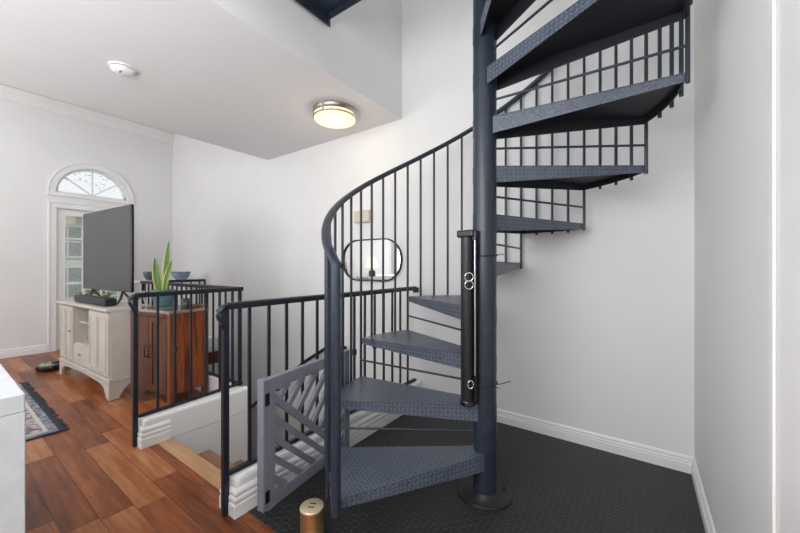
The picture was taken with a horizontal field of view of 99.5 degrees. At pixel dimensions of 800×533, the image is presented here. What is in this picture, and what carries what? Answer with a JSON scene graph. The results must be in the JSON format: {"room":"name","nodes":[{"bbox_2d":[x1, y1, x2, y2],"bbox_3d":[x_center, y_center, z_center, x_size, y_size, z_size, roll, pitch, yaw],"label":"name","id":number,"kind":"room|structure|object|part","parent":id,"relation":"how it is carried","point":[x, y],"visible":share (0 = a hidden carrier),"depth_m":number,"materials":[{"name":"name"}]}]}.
{"room":"stair landing","nodes":[
{"label":"stair landing","id":0,"kind":"room"},
{"bbox_2d":[0,84,172,351],"bbox_3d":[-6.211,-0.520,2.892,0.120,3.800,7.540,0,0,35],"label":"wall","id":1,"kind":"structure","parent":0,"point":[35,143],"depth_m":4.64,"materials":[{"name":"paint"}]},
{"bbox_2d":[0,344,46,358],"bbox_3d":[-6.602,1.125,2.222,0.016,0.110,5.995,0,0,35],"label":"baseboard","id":2,"kind":"structure","parent":1,"relation":"attached to","point":[14,352],"depth_m":4.49,"materials":[{"name":"white paint"}]},
{"bbox_2d":[0,85,174,143],"bbox_3d":[-6.128,-2.225,2.833,0.085,0.150,7.539,0,0,35],"label":"trim","id":3,"kind":"structure","parent":1,"relation":"attached to","point":[6,93],"depth_m":4.92,"materials":[{"name":"white paint"}]},
{"bbox_2d":[48,200,132,351],"bbox_3d":[-4.629,0.133,5.099,0.150,2.095,0.960,0,0,35],"label":"trim","id":4,"kind":"structure","parent":1,"relation":"attached to","point":[53,206],"depth_m":4.71,"materials":[{"name":"white paint"}]},
{"bbox_2d":[47,162,133,203],"bbox_3d":[-4.609,-1.268,5.085,0.100,0.547,0.984,0,0,35],"label":"window","id":5,"kind":"structure","parent":1,"relation":"in","point":[53,184],"depth_m":5.04,"materials":[{"name":"white paint"}]},
{"bbox_2d":[57,209,123,348],"bbox_3d":[-4.607,0.173,5.083,0.106,1.983,0.766,0,0,35],"label":"door","id":6,"kind":"structure","parent":1,"relation":"in","point":[61,213],"depth_m":4.82,"materials":[{"name":"white paint"}]},
{"bbox_2d":[138,336,246,437],"bbox_3d":[-2.235,1.101,3.512,0.956,0.198,2.799,0,0,-32],"label":"wall","id":7,"kind":"structure","parent":0,"point":[196,414],"depth_m":2.52,"materials":[{"name":"white paint"}]},
{"bbox_2d":[137,419,171,449],"bbox_3d":[-1.591,1.115,2.424,0.156,0.130,0.483,0,0,35],"label":"trim","id":8,"kind":"structure","parent":7,"relation":"attached to","point":[148,436],"depth_m":2.24,"materials":[{"name":"white paint"}]},
{"bbox_2d":[0,0,400,159],"bbox_3d":[-3.009,-1.545,0.624,2.067,0.390,7.540,0,0,35],"label":"ceiling","id":9,"kind":"structure","parent":0,"point":[205,74],"depth_m":2.36,"materials":[{"name":"paint"}]},
{"bbox_2d":[107,61,137,76],"bbox_3d":[-1.884,-1.328,2.302,0.160,0.042,0.160,0,0,35],"label":"smoke detector","id":10,"kind":"object","parent":9,"relation":"attached to","point":[122,69],"visible":1,"depth_m":2.27,"materials":[{"name":"white paint"}]},
{"bbox_2d":[313,100,356,128],"bbox_3d":[-0.564,-1.302,2.936,0.374,0.093,0.374,0,0,35],"label":"ceiling light","id":11,"kind":"object","parent":9,"relation":"attached to","point":[333,114],"visible":1,"depth_m":2.84,"materials":[{"name":"white glass"}]},
{"bbox_2d":[174,363,247,462],"bbox_3d":[-2.281,2.530,3.565,0.962,2.699,2.881,0,0,-32],"label":"wall","id":12,"kind":"structure","parent":0,"point":[198,441],"depth_m":2.61,"materials":[{"name":"paint"}]},
{"bbox_2d":[127,279,243,446],"bbox_3d":[-2.218,0.676,3.461,0.754,1.006,2.628,0,0,-36],"label":"stair railing","id":13,"kind":"object","parent":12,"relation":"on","point":[207,289],"visible":0.74,"depth_m":2.60,"materials":[{"name":"black metal"}]},
{"bbox_3d":[-1.739,0.682,2.224,0.027,0.994,0.027,0,0,35],"label":"newel post","id":14,"kind":"part","parent":13,"relation":"part of","materials":[{"name":"black metal"}]},
{"bbox_3d":[-3.125,0.595,4.117,0.024,0.820,0.024,0,0,35],"label":"newel post","id":15,"kind":"part","parent":13,"relation":"part of","materials":[{"name":"black metal"}]},
{"bbox_3d":[-2.222,0.189,3.467,0.721,0.032,2.604,0,0,-37],"label":"rail","id":16,"kind":"part","parent":13,"relation":"part of","materials":[{"name":"black metal"}]},
{"bbox_3d":[-2.222,0.988,3.467,0.712,0.016,2.596,0,0,-37],"label":"rail","id":17,"kind":"part","parent":13,"relation":"part of","materials":[{"name":"black metal"}]},
{"bbox_3d":[-1.355,0.595,2.863,0.025,0.820,0.025,0,0,35],"label":"newel post","id":18,"kind":"part","parent":13,"relation":"part of","materials":[{"name":"black metal"}]},
{"bbox_2d":[158,438,243,489],"bbox_3d":[-1.477,2.146,3.158,2.718,1.938,1.629,0,0,35],"label":"wooden staircase","id":19,"kind":"structure","parent":12,"relation":"attached to","point":[207,464],"depth_m":2.11,"materials":[{"name":"beige wood"}]},
{"bbox_2d":[210,0,401,118],"bbox_3d":[-2.202,-2.686,0.052,0.100,2.669,7.540,0,0,35],"label":"wall","id":20,"kind":"structure","parent":0,"point":[361,47],"depth_m":2.53,"materials":[{"name":"paint"}]},
{"bbox_2d":[0,350,704,532],"bbox_3d":[-3.333,1.280,0.854,6.933,0.201,7.540,0,0,35],"label":"floor","id":21,"kind":"structure","parent":0,"point":[557,485],"depth_m":1.80,"materials":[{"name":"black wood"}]},
{"bbox_2d":[0,363,24,532],"bbox_3d":[-1.735,0.725,0.725,1.530,0.909,1.078,0,0,35],"label":"kitchen island","id":22,"kind":"object","parent":21,"relation":"on","point":[12,397],"visible":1,"depth_m":0.71,"materials":[{"name":"white stone"}]},
{"bbox_2d":[0,363,24,416],"bbox_3d":[-1.735,0.290,0.725,1.530,0.040,1.078,0,0,35],"label":"island countertop","id":23,"kind":"structure","parent":22,"relation":"on","point":[12,398],"depth_m":0.72,"materials":[{"name":"white stone"}]},
{"bbox_2d":[17,382,69,441],"bbox_3d":[-3.823,1.174,1.930,1.730,0.010,2.530,0,0,35],"label":"rug","id":24,"kind":"object","parent":21,"relation":"on","point":[40,421],"visible":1,"depth_m":2.61,"materials":[{"name":"grey fabric"}]},
{"bbox_2d":[35,360,58,371],"bbox_3d":[-3.991,1.129,3.881,0.262,0.101,0.262,0,0,35],"label":"robot vacuum","id":25,"kind":"object","parent":21,"relation":"on","point":[53,365],"visible":0.8,"depth_m":3.79,"materials":[{"name":"black plastic"}]},
{"bbox_2d":[56,299,151,400],"bbox_3d":[-3.057,0.773,3.458,1.421,0.811,0.356,0,0,32],"label":"console","id":26,"kind":"object","parent":21,"relation":"on","point":[95,340],"visible":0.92,"depth_m":3.09,"materials":[{"name":"beige paint"}]},
{"bbox_3d":[-3.610,0.692,3.625,0.155,0.477,0.007,0,0,32],"label":"moulding","id":27,"kind":"part","parent":26,"relation":"part of","materials":[{"name":"beige paint"}]},
{"bbox_3d":[-3.526,0.692,3.587,0.407,0.557,0.018,0,0,32],"label":"door","id":28,"kind":"part","parent":26,"relation":"part of","materials":[{"name":"beige paint"}]},
{"bbox_3d":[-3.456,0.692,3.527,0.155,0.477,0.007,0,0,32],"label":"moulding","id":29,"kind":"part","parent":26,"relation":"part of","materials":[{"name":"beige paint"}]},
{"bbox_3d":[-3.150,0.880,3.355,0.452,0.180,0.017,0,0,32],"label":"drawer","id":30,"kind":"part","parent":26,"relation":"part of","materials":[{"name":"beige paint"}]},
{"bbox_2d":[79,320,88,324],"bbox_3d":[-3.061,0.571,3.496,0.460,0.018,0.255,0,0,32],"label":"shelf","id":31,"kind":"object","parent":26,"relation":"attached to","point":[81,322],"depth_m":3.49,"materials":[{"name":"beige paint"}]},
{"bbox_3d":[-2.850,0.692,3.144,0.187,0.477,0.007,0,0,32],"label":"moulding","id":32,"kind":"part","parent":26,"relation":"part of","materials":[{"name":"beige paint"}]},
{"bbox_3d":[-3.046,1.008,3.466,1.407,0.035,0.330,0,0,32],"label":"moulding","id":33,"kind":"part","parent":26,"relation":"part of","materials":[{"name":"beige paint"}]},
{"bbox_2d":[74,294,116,305],"bbox_3d":[-3.014,0.332,3.339,0.840,0.072,0.093,0,0,32],"label":"soundbar","id":34,"kind":"object","parent":26,"relation":"on","point":[90,299],"visible":1,"depth_m":3.22,"materials":[{"name":"black plastic"}]},
{"bbox_2d":[74,296,103,305],"bbox_3d":[-3.038,0.330,3.301,0.820,0.052,0.004,0,0,32],"label":"grille","id":35,"kind":"object","parent":34,"relation":"attached to","point":[76,298],"depth_m":3.28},
{"bbox_3d":[-2.752,0.692,3.097,0.471,0.557,0.018,0,0,32],"label":"door","id":36,"kind":"part","parent":26,"relation":"part of","materials":[{"name":"beige paint"}]},
{"bbox_3d":[-2.668,0.692,3.029,0.187,0.477,0.007,0,0,32],"label":"moulding","id":37,"kind":"part","parent":26,"relation":"part of","materials":[{"name":"beige paint"}]},
{"bbox_2d":[83,204,133,303],"bbox_3d":[-3.136,-0.120,3.619,1.243,0.973,0.158,0,0,31],"label":"television","id":38,"kind":"object","parent":26,"relation":"on","point":[108,234],"visible":0.86,"depth_m":3.54,"materials":[{"name":"black plastic"}]},
{"bbox_3d":[-3.424,0.306,3.793,0.090,0.120,0.158,0,0,31],"label":"leg","id":39,"kind":"part","parent":38,"relation":"part of","materials":[{"name":"black plastic"}]},
{"bbox_3d":[-2.761,0.306,3.394,0.090,0.120,0.158,0,0,31],"label":"leg","id":40,"kind":"part","parent":38,"relation":"part of","materials":[{"name":"black plastic"}]},
{"bbox_2d":[134,279,189,283],"bbox_3d":[-3.474,0.690,5.009,0.800,0.979,0.800,0,0,35],"label":"pedestal table","id":41,"kind":"object","parent":21,"relation":"on","point":[135,281],"visible":0.09,"depth_m":4.84,"materials":[{"name":"white paint"}]},
{"bbox_2d":[143,272,151,279],"bbox_3d":[-3.728,0.138,5.030,0.154,0.123,0.154,0,0,35],"label":"bowl","id":42,"kind":"object","parent":41,"relation":"on","point":[148,275],"visible":0.74,"depth_m":4.98,"materials":[{"name":"ceramic"}]},
{"bbox_2d":[171,272,190,279],"bbox_3d":[-3.216,0.138,4.974,0.258,0.123,0.258,0,0,35],"label":"bowl","id":43,"kind":"object","parent":41,"relation":"on","point":[177,275],"visible":0.88,"depth_m":4.90,"materials":[{"name":"blue ceramic"}]},
{"bbox_2d":[129,304,208,404],"bbox_3d":[-2.094,0.775,3.060,0.618,0.807,0.359,0,0,27],"label":"base cabinet","id":44,"kind":"object","parent":21,"relation":"on","point":[146,315],"visible":0.78,"depth_m":2.92,"materials":[{"name":"brown wood"}]},
{"bbox_3d":[-2.409,0.787,3.070,0.040,0.783,0.040,0,0,27],"label":"leg","id":45,"kind":"part","parent":44,"relation":"part of","materials":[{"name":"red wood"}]},
{"bbox_3d":[-2.282,0.744,2.986,0.258,0.616,0.008,0,0,27],"label":"frame","id":46,"kind":"part","parent":44,"relation":"part of","materials":[{"name":"brown wood"}]},
{"bbox_3d":[-2.276,0.744,2.997,0.258,0.616,0.018,0,0,27],"label":"door","id":47,"kind":"part","parent":44,"relation":"part of","materials":[{"name":"brown wood"}]},
{"bbox_3d":[-2.156,0.414,2.943,0.525,0.036,0.018,0,0,27],"label":"rail","id":48,"kind":"part","parent":44,"relation":"part of","materials":[{"name":"brown wood"}]},
{"bbox_3d":[-2.091,1.067,3.073,0.525,0.025,0.308,0,0,27],"label":"rail","id":49,"kind":"part","parent":44,"relation":"part of","materials":[{"name":"brown wood"}]},
{"bbox_3d":[-2.048,0.744,2.867,0.258,0.616,0.008,0,0,27],"label":"frame","id":50,"kind":"part","parent":44,"relation":"part of","materials":[{"name":"brown wood"}]},
{"bbox_3d":[-2.042,0.744,2.879,0.258,0.616,0.018,0,0,27],"label":"door","id":51,"kind":"part","parent":44,"relation":"part of","materials":[{"name":"brown wood"}]},
{"bbox_2d":[151,241,175,305],"bbox_3d":[-2.241,0.060,3.211,0.198,0.621,0.198,0,0,35],"label":"snake plant","id":52,"kind":"object","parent":44,"relation":"on","point":[160,283],"visible":0.76,"depth_m":3.20,"materials":[{"name":"green plant"}]},
{"bbox_3d":[-2.241,0.296,3.211,0.198,0.150,0.198,0,0,35],"label":"pot","id":53,"kind":"part","parent":52,"relation":"part of","materials":[{"name":"teal ceramic"}]},
{"bbox_3d":[-1.905,0.787,2.815,0.040,0.783,0.040,0,0,27],"label":"leg","id":54,"kind":"part","parent":44,"relation":"part of","materials":[{"name":"red wood"}]},
{"bbox_2d":[181,298,189,308],"bbox_3d":[-1.907,0.329,3.017,0.074,0.085,0.074,0,0,35],"label":"candle jar","id":55,"kind":"object","parent":44,"relation":"on","point":[185,302],"visible":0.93,"depth_m":2.99,"materials":[{"name":"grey glass"}]},
{"bbox_3d":[-1.835,0.733,2.942,0.018,0.674,0.258,0,0,27],"label":"panel","id":56,"kind":"part","parent":44,"relation":"part of","materials":[{"name":"brown wood"}]},
{"bbox_2d":[192,304,203,307],"bbox_3d":[-1.852,0.358,3.077,0.132,0.026,0.132,0,0,35],"label":"dish","id":57,"kind":"object","parent":44,"relation":"on","point":[193,305],"visible":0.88,"depth_m":3.05,"materials":[{"name":"brown wood"}]},
{"bbox_3d":[-1.774,0.787,3.074,0.040,0.783,0.040,0,0,27],"label":"leg","id":58,"kind":"part","parent":44,"relation":"part of","materials":[{"name":"red wood"}]},
{"bbox_2d":[300,498,323,532],"bbox_3d":[-0.378,1.102,1.454,0.104,0.155,0.104,0,0,35],"label":"canister","id":59,"kind":"object","parent":21,"relation":"on","point":[311,510],"visible":1,"depth_m":1.42,"materials":[{"name":"gold plastic"}]},
{"bbox_3d":[-0.378,1.031,1.454,0.101,0.012,0.101,0,0,35],"label":"lid","id":60,"kind":"part","parent":59,"relation":"part of","materials":[{"name":"gold metal"}]},
{"bbox_2d":[229,380,421,487],"bbox_3d":[-0.332,1.101,2.319,0.107,0.198,1.680,0,0,35],"label":"curb","id":61,"kind":"object","parent":21,"relation":"on","point":[249,473],"visible":0.26,"depth_m":1.84,"materials":[{"name":"white paint"}]},
{"bbox_2d":[257,349,349,512],"bbox_3d":[-0.487,0.828,1.845,0.045,0.615,0.659,0,0,28],"label":"safety gate","id":62,"kind":"object","parent":61,"relation":"attached to","point":[268,496],"visible":0.73,"depth_m":1.69,"materials":[{"name":"grey paint"}]},
{"bbox_3d":[-0.482,0.553,1.854,0.032,0.058,0.539,0,0,28],"label":"rail","id":63,"kind":"part","parent":62,"relation":"part of","materials":[{"name":"grey paint"}]},
{"bbox_3d":[-0.482,1.106,1.854,0.032,0.058,0.539,0,0,28],"label":"rail","id":64,"kind":"part","parent":62,"relation":"part of","materials":[{"name":"grey paint"}]},
{"bbox_2d":[215,286,418,516],"bbox_3d":[-0.350,0.676,2.292,0.042,1.006,1.742,0,0,35],"label":"stair railing","id":65,"kind":"object","parent":61,"relation":"on","point":[222,316],"visible":0.66,"depth_m":1.80,"materials":[{"name":"black metal"}]},
{"bbox_3d":[-0.832,0.682,1.611,0.028,0.994,0.028,0,0,35],"label":"newel post","id":66,"kind":"part","parent":65,"relation":"part of","materials":[{"name":"black metal"}]},
{"bbox_3d":[-0.348,0.189,2.293,0.042,0.032,1.660,0,0,35],"label":"rail","id":67,"kind":"part","parent":65,"relation":"part of","materials":[{"name":"black metal"}]},
{"bbox_3d":[-0.348,0.988,2.293,0.032,0.016,1.660,0,0,35],"label":"rail","id":68,"kind":"part","parent":65,"relation":"part of","materials":[{"name":"black metal"}]},
{"bbox_2d":[219,386,422,519],"bbox_3d":[-0.338,1.115,2.311,0.143,0.130,1.698,0,0,35],"label":"trim","id":69,"kind":"structure","parent":61,"relation":"attached to","point":[242,499],"depth_m":1.81,"materials":[{"name":"white paint"}]},
{"bbox_2d":[295,0,692,517],"bbox_3d":[0.316,-0.846,1.809,1.917,4.049,1.757,0,0,35],"label":"spiral staircase","id":70,"kind":"structure","parent":21,"relation":"on","point":[354,475],"depth_m":1.72,"materials":[{"name":"black metal"}]},
{"bbox_3d":[-0.257,0.491,1.359,0.040,1.008,0.040,0,0,35],"label":"newel post","id":71,"kind":"part","parent":70,"relation":"part of","materials":[{"name":"black metal"}]},
{"bbox_3d":[0.007,0.852,1.775,0.759,0.012,0.012,0,0,2],"label":"riser rod","id":72,"kind":"part","parent":70,"relation":"part of","materials":[{"name":"blue paint"}]},
{"bbox_3d":[0.068,0.607,1.995,0.759,0.012,0.012,0,0,32],"label":"riser rod","id":73,"kind":"part","parent":70,"relation":"part of","materials":[{"name":"blue paint"}]},
{"bbox_3d":[0.231,0.361,2.154,0.012,0.012,0.759,0,0,-27],"label":"riser rod","id":74,"kind":"part","parent":70,"relation":"part of","materials":[{"name":"blue paint"}]},
{"bbox_3d":[0.444,-1.361,1.773,1.668,2.748,1.668,0,0,35],"label":"handrail","id":75,"kind":"part","parent":70,"relation":"part of","materials":[{"name":"black metal"}]},
{"bbox_2d":[457,230,510,406],"bbox_3d":[0.423,0.261,1.765,0.263,0.893,0.149,0,0,-1],"label":"gate","id":76,"kind":"object","parent":70,"relation":"on","point":[469,238],"visible":0.93,"depth_m":1.71,"materials":[{"name":"black plastic"}]},
{"bbox_3d":[0.376,0.205,1.703,0.006,0.685,0.006,0,0,-32],"label":"pull rod","id":77,"kind":"part","parent":76,"relation":"part of","materials":[{"name":"metal"}]},
{"bbox_3d":[0.443,1.169,1.773,0.280,0.021,0.280,0,0,35],"label":"plate","id":78,"kind":"part","parent":70,"relation":"part of","materials":[{"name":"metal"}]},
{"bbox_3d":[0.671,-0.129,2.145,0.012,0.012,0.759,0,0,33],"label":"riser rod","id":79,"kind":"part","parent":70,"relation":"part of","materials":[{"name":"blue paint"}]},
{"bbox_3d":[0.643,-1.111,1.385,0.012,0.012,0.759,0,0,-26],"label":"riser rod","id":80,"kind":"part","parent":70,"relation":"part of","materials":[{"name":"blue paint"}]},
{"bbox_3d":[0.828,-0.375,1.979,0.759,0.012,0.012,0,0,-26],"label":"riser rod","id":81,"kind":"part","parent":70,"relation":"part of","materials":[{"name":"blue paint"}]},
{"bbox_3d":[0.879,-0.620,1.757,0.759,0.012,0.012,0,0,4],"label":"riser rod","id":82,"kind":"part","parent":70,"relation":"part of","materials":[{"name":"blue paint"}]},
{"bbox_3d":[0.812,-0.866,1.539,0.759,0.012,0.012,0,0,34],"label":"riser rod","id":83,"kind":"part","parent":70,"relation":"part of","materials":[{"name":"blue paint"}]},
{"bbox_2d":[173,0,693,457],"bbox_3d":[-1.119,-0.070,3.979,7.173,7.900,0.120,0,0,35],"label":"wall","id":84,"kind":"structure","parent":0,"point":[595,326],"depth_m":2.57,"materials":[{"name":"paint"}]},
{"bbox_2d":[251,346,346,408],"bbox_3d":[-1.345,1.423,4.010,1.992,1.244,0.088,0,0,35],"label":"wall handrail","id":85,"kind":"object","parent":84,"relation":"attached to","point":[345,347],"visible":0.28,"depth_m":3.71,"materials":[{"name":"black metal"}]},
{"bbox_2d":[354,210,369,222],"bbox_3d":[-0.369,-0.493,3.346,0.200,0.118,0.048,0,0,35],"label":"door chime","id":86,"kind":"object","parent":84,"relation":"attached to","point":[365,213],"visible":0.71,"depth_m":3.32,"materials":[{"name":"beige plastic"}]},
{"bbox_2d":[344,238,402,281],"bbox_3d":[-0.289,-0.063,3.300,0.754,0.410,0.024,0,0,35],"label":"wall mirror","id":87,"kind":"object","parent":84,"relation":"attached to","point":[377,243],"visible":0.76,"depth_m":3.27,"materials":[{"name":"black paint"}]},
{"bbox_2d":[497,409,693,473],"bbox_3d":[0.934,1.132,2.441,1.803,0.096,0.016,0,0,35],"label":"baseboard","id":88,"kind":"structure","parent":84,"relation":"attached to","point":[653,455],"depth_m":2.18,"materials":[{"name":"white paint"}]},
{"bbox_2d":[694,0,768,532],"bbox_3d":[-0.456,-1.320,-1.185,0.120,5.400,7.540,0,0,35],"label":"wall","id":89,"kind":"structure","parent":0,"point":[731,37],"depth_m":1.16,"materials":[{"name":"paint"}]},
{"bbox_2d":[691,458,715,532],"bbox_3d":[1.239,1.132,1.325,0.016,0.096,1.454,0,0,35],"label":"baseboard","id":90,"kind":"structure","parent":89,"relation":"attached to","point":[707,520],"depth_m":1.61,"materials":[{"name":"white paint"}]},
{"bbox_2d":[769,0,799,532],"bbox_3d":[0.650,-1.420,0.501,0.024,5.200,0.570,0,0,35],"label":"trim","id":91,"kind":"structure","parent":89,"relation":"attached to","point":[784,15],"depth_m":0.68,"materials":[{"name":"white paint"}]},
{"label":"outside","id":92,"kind":"structure","parent":0,"visible":0},
{"bbox_3d":[-10.595,1.430,9.955,15.200,0.200,24.000,0,0,35],"label":"ground","id":93,"kind":"structure","parent":92,"visible":0},
{"bbox_2d":[66,216,116,299],"bbox_3d":[-8.993,-0.170,10.659,2.800,3.000,11.600,0,0,35],"label":"house","id":94,"kind":"structure","parent":93,"relation":"on","point":[73,224],"depth_m":9.16,"materials":[{"name":"paint"}]},
{"bbox_3d":[-8.892,-0.670,9.056,0.020,0.780,0.540,0,0,35],"label":"pane","id":95,"kind":"part","parent":94,"relation":"part of","materials":[{"name":"clear glass"}]},
{"bbox_3d":[-8.892,0.430,9.056,0.020,0.780,0.540,0,0,35],"label":"pane","id":96,"kind":"part","parent":94,"relation":"part of","materials":[{"name":"clear glass"}]},
{"bbox_2d":[78,289,112,297],"bbox_3d":[-7.813,0.940,8.672,0.926,0.779,0.933,0,0,35],"label":"bush","id":97,"kind":"object","parent":93,"relation":"on","point":[87,291],"visible":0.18,"depth_m":8.62,"materials":[{"name":"green plant"}]}
]}

